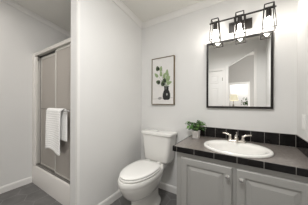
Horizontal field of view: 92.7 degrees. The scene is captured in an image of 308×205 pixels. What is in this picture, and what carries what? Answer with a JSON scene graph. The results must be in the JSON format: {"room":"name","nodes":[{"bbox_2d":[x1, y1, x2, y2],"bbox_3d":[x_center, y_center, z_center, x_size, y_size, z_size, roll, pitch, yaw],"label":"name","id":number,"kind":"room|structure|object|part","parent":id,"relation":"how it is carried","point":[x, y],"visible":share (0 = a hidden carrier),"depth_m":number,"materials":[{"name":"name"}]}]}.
{"room":"bathroom","nodes":[
{"label":"bathroom","id":0,"kind":"room"},
{"bbox_2d":[0,0,69,186],"bbox_3d":[-2.071,-0.234,1.750,0.120,2.752,2.728,0,0,32],"label":"wall","id":1,"kind":"structure","parent":0,"point":[22,35],"depth_m":1.98,"materials":[{"name":"white paint"}]},
{"bbox_2d":[0,176,31,193],"bbox_3d":[-2.232,1.099,1.383,0.013,0.085,1.743,0,0,32],"label":"baseboard","id":2,"kind":"structure","parent":1,"relation":"attached to","point":[11,186],"depth_m":1.97,"materials":[{"name":"white wood"}]},
{"bbox_2d":[1,0,70,36],"bbox_3d":[-1.970,-1.337,1.748,0.046,0.472,2.628,0,0,32],"label":"crown molding","id":3,"kind":"structure","parent":1,"relation":"attached to","point":[9,2],"depth_m":2.14,"materials":[{"name":"white wood"}]},
{"bbox_2d":[0,183,176,204],"bbox_3d":[-0.733,1.187,0.966,3.230,0.080,2.848,0,0,32],"label":"floor","id":4,"kind":"structure","parent":0,"point":[28,194],"depth_m":1.77,"materials":[{"name":"tile"}]},
{"bbox_2d":[32,53,69,204],"bbox_3d":[-1.027,0.216,2.176,1.186,1.860,0.881,0,0,32],"label":"shower stall","id":5,"kind":"object","parent":4,"relation":"on","point":[52,185],"visible":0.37,"depth_m":1.97,"materials":[{"name":"white plastic"}]},
{"bbox_2d":[35,37,70,183],"bbox_3d":[-1.240,0.091,1.809,1.033,1.596,0.118,0,0,32],"label":"sliding shower door","id":6,"kind":"structure","parent":5,"relation":"attached to","point":[54,61],"depth_m":1.88,"materials":[{"name":"grey glass"}]},
{"bbox_3d":[-1.382,0.111,1.950,0.515,1.501,0.018,0,0,32],"label":"panel frame","id":7,"kind":"part","parent":6,"relation":"part of","materials":[{"name":"grey"}]},
{"bbox_3d":[-1.382,0.111,1.950,0.507,1.493,0.006,0,0,32],"label":"door panel","id":8,"kind":"part","parent":6,"relation":"part of","materials":[{"name":"beige glass"}]},
{"bbox_3d":[-1.226,-0.685,1.828,1.033,0.044,0.075,0,0,32],"label":"header rail","id":9,"kind":"part","parent":6,"relation":"part of","materials":[{"name":"grey metal"}]},
{"bbox_2d":[45,108,66,155],"bbox_3d":[-1.113,0.314,1.659,0.408,0.509,0.052,0,0,32],"label":"bath towel","id":10,"kind":"object","parent":6,"relation":"hanging from","point":[56,119],"visible":0.98,"depth_m":1.64,"materials":[{"name":"white fabric"}]},
{"bbox_3d":[-1.017,0.101,1.689,0.478,1.523,0.018,0,0,32],"label":"panel frame","id":11,"kind":"part","parent":6,"relation":"part of","materials":[{"name":"grey"}]},
{"bbox_3d":[-1.017,0.101,1.689,0.470,1.515,0.006,0,0,32],"label":"door panel","id":12,"kind":"part","parent":6,"relation":"part of","materials":[{"name":"beige glass"}]},
{"bbox_2d":[118,129,176,204],"bbox_3d":[-0.085,0.747,1.637,0.438,0.805,0.773,0,0,32],"label":"toilet","id":13,"kind":"object","parent":4,"relation":"on","point":[139,181],"visible":1,"depth_m":1.57,"materials":[{"name":"white ceramic"}]},
{"bbox_3d":[-0.151,0.713,1.533,0.338,0.020,0.492,0,0,32],"label":"seat","id":14,"kind":"part","parent":13,"relation":"part of","materials":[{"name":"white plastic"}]},
{"bbox_3d":[-0.150,0.690,1.534,0.330,0.023,0.485,0,0,32],"label":"lid","id":15,"kind":"part","parent":13,"relation":"part of","materials":[{"name":"white plastic"}]},
{"bbox_3d":[0.063,0.374,1.867,0.438,0.038,0.226,0,0,32],"label":"tank lid","id":16,"kind":"part","parent":13,"relation":"part of","materials":[{"name":"white ceramic"}]},
{"bbox_3d":[0.063,0.558,1.869,0.410,0.328,0.204,0,0,32],"label":"tank","id":17,"kind":"part","parent":13,"relation":"part of","materials":[{"name":"white ceramic"}]},
{"bbox_2d":[177,152,307,204],"bbox_3d":[0.697,0.789,1.254,0.885,0.727,0.559,0,0,32],"label":"vanity cabinet","id":18,"kind":"object","parent":4,"relation":"on","point":[200,180],"visible":0.99,"depth_m":1.05,"materials":[{"name":"grey paint"}]},
{"bbox_3d":[0.398,0.754,1.161,0.386,0.576,0.018,0,0,32],"label":"door","id":19,"kind":"part","parent":18,"relation":"part of","materials":[{"name":"grey paint"}]},
{"bbox_2d":[173,135,307,176],"bbox_3d":[0.696,0.402,1.278,0.917,0.046,0.549,0,0,32],"label":"countertop","id":20,"kind":"structure","parent":18,"relation":"on","point":[286,159],"depth_m":1.06,"materials":[{"name":"grey laminate"}]},
{"bbox_2d":[185,120,205,138],"bbox_3d":[0.446,0.283,1.602,0.209,0.190,0.248,0,0,3],"label":"potted plant","id":21,"kind":"object","parent":20,"relation":"on","point":[196,132],"visible":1,"depth_m":1.56,"materials":[{"name":"green plant"}]},
{"bbox_3d":[0.455,0.337,1.589,0.076,0.082,0.076,0,0,32],"label":"pot","id":22,"kind":"part","parent":21,"relation":"part of","materials":[{"name":"white ceramic"}]},
{"bbox_2d":[223,132,251,142],"bbox_3d":[0.752,0.319,1.343,0.237,0.088,0.131,0,0,32],"label":"faucet","id":23,"kind":"object","parent":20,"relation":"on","point":[236,139],"visible":1,"depth_m":1.35,"materials":[{"name":"silver metal"}]},
{"bbox_3d":[0.773,0.354,1.376,0.160,0.019,0.052,0,0,32],"label":"plate","id":24,"kind":"part","parent":23,"relation":"part of","materials":[{"name":"silver metal"}]},
{"bbox_3d":[0.837,0.318,1.336,0.088,0.062,0.042,0,0,32],"label":"handle","id":25,"kind":"part","parent":23,"relation":"part of","materials":[{"name":"silver metal"}]},
{"bbox_2d":[204,140,273,157],"bbox_3d":[0.681,0.452,1.231,0.506,0.182,0.432,0,0,32],"label":"sink","id":26,"kind":"object","parent":20,"relation":"in","point":[247,150],"visible":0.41,"depth_m":1.26,"materials":[{"name":"white ceramic"}]},
{"bbox_3d":[0.748,0.755,0.938,0.386,0.576,0.018,0,0,32],"label":"door","id":27,"kind":"part","parent":18,"relation":"part of","materials":[{"name":"grey paint"}]},
{"bbox_2d":[70,0,141,204],"bbox_3d":[-0.490,-0.082,1.788,0.133,2.460,0.966,0,0,32],"label":"wall","id":28,"kind":"structure","parent":0,"point":[110,40],"depth_m":1.61,"materials":[{"name":"white paint"}]},
{"bbox_2d":[75,0,79,204],"bbox_3d":[-0.707,-0.078,1.365,0.025,2.450,0.025,0,0,32],"label":"trim","id":29,"kind":"structure","parent":28,"relation":"attached to","point":[77,196],"depth_m":1.36,"materials":[{"name":"white"}]},
{"bbox_2d":[112,0,141,28],"bbox_3d":[-0.421,-1.198,1.747,0.046,0.207,0.966,0,0,32],"label":"crown molding","id":30,"kind":"structure","parent":28,"relation":"attached to","point":[119,3],"depth_m":1.89,"materials":[{"name":"white wood"}]},
{"bbox_2d":[12,0,202,32],"bbox_3d":[-1.051,-1.672,-0.780,4.548,1.084,6.148,0,0,32],"label":"ceiling","id":31,"kind":"structure","parent":0,"point":[58,12],"depth_m":1.91,"materials":[{"name":"white paint"}]},
{"bbox_2d":[141,0,297,186],"bbox_3d":[0.004,-0.013,2.117,3.230,2.325,0.120,0,0,32],"label":"wall","id":32,"kind":"structure","parent":0,"point":[186,37],"depth_m":1.69,"materials":[{"name":"white paint"}]},
{"bbox_2d":[152,55,174,104],"bbox_3d":[0.118,-0.292,1.955,0.340,0.628,0.029,0,0,32],"label":"framed print","id":33,"kind":"object","parent":32,"relation":"attached to","point":[163,68],"visible":1,"depth_m":1.94,"materials":[{"name":"paper"}]},
{"bbox_2d":[158,182,176,193],"bbox_3d":[0.145,1.108,1.945,0.776,0.085,0.013,0,0,32],"label":"baseboard","id":34,"kind":"structure","parent":32,"relation":"attached to","point":[164,186],"depth_m":1.91,"materials":[{"name":"white wood"}]},
{"bbox_2d":[142,0,226,28],"bbox_3d":[0.516,-1.121,1.696,1.682,0.059,0.046,0,0,32],"label":"crown molding","id":35,"kind":"structure","parent":32,"relation":"attached to","point":[205,3],"depth_m":1.80,"materials":[{"name":"white wood"}]},
{"bbox_2d":[206,31,273,108],"bbox_3d":[0.841,-0.305,1.496,0.587,0.716,0.027,0,0,32],"label":"wall mirror","id":36,"kind":"object","parent":32,"relation":"attached to","point":[239,71],"visible":0.95,"depth_m":1.47,"materials":[{"name":"black mirror"}]},
{"bbox_2d":[209,1,276,43],"bbox_3d":[0.833,-0.753,1.428,0.548,0.220,0.154,0,0,32],"label":"vanity light","id":37,"kind":"object","parent":32,"relation":"attached to","point":[237,26],"visible":1,"depth_m":1.40,"materials":[{"name":"brown metal"}]},
{"bbox_3d":[0.636,-0.753,1.524,0.103,0.220,0.103,0,0,32],"label":"lantern frame","id":38,"kind":"part","parent":37,"relation":"part of","materials":[{"name":"brown metal"}]},
{"bbox_3d":[0.821,-0.753,1.405,0.103,0.220,0.103,0,0,32],"label":"lantern frame","id":39,"kind":"part","parent":37,"relation":"part of","materials":[{"name":"brown metal"}]},
{"bbox_2d":[237,16,241,24],"bbox_3d":[0.822,-0.792,1.405,0.042,0.074,0.042,0,0,32],"label":"socket","id":40,"kind":"object","parent":37,"relation":"attached to","point":[239,18],"depth_m":1.39,"materials":[{"name":"grey metal"}]},
{"bbox_3d":[0.821,-0.705,1.405,0.044,0.097,0.044,0,0,32],"label":"bulb","id":41,"kind":"part","parent":37,"relation":"part of","materials":[{"name":"white glass"}]},
{"bbox_3d":[0.871,-0.781,1.483,0.204,0.100,0.021,0,0,32],"label":"plate","id":42,"kind":"part","parent":37,"relation":"part of","materials":[{"name":"brown metal"}]},
{"bbox_3d":[1.007,-0.752,1.287,0.103,0.220,0.103,0,0,32],"label":"lantern frame","id":43,"kind":"part","parent":37,"relation":"part of","materials":[{"name":"brown metal"}]},
{"bbox_2d":[266,8,271,17],"bbox_3d":[1.007,-0.791,1.287,0.042,0.074,0.042,0,0,32],"label":"socket","id":44,"kind":"object","parent":37,"relation":"attached to","point":[268,10],"depth_m":1.27,"materials":[{"name":"grey metal"}]},
{"bbox_3d":[1.007,-0.705,1.287,0.044,0.097,0.044,0,0,32],"label":"bulb","id":45,"kind":"part","parent":37,"relation":"part of","materials":[{"name":"white glass"}]},
{"bbox_2d":[192,126,307,156],"bbox_3d":[0.697,0.324,1.278,0.916,0.109,0.548,0,0,32],"label":"tile backsplash","id":46,"kind":"structure","parent":32,"relation":"attached to","point":[292,140],"depth_m":1.38,"materials":[{"name":"tile"}]},
{"bbox_2d":[297,0,307,140],"bbox_3d":[0.552,-0.224,0.081,0.120,2.752,2.728,0,0,32],"label":"wall","id":47,"kind":"structure","parent":0,"point":[302,33],"depth_m":1.15,"materials":[{"name":"white paint"}]},
{"bbox_2d":[302,114,305,129],"bbox_3d":[1.127,0.142,1.108,0.010,0.115,0.070,0,0,32],"label":"switch plate","id":48,"kind":"object","parent":47,"relation":"attached to","point":[303,115],"visible":1,"depth_m":1.09,"materials":[{"name":"white plastic"}]}
]}

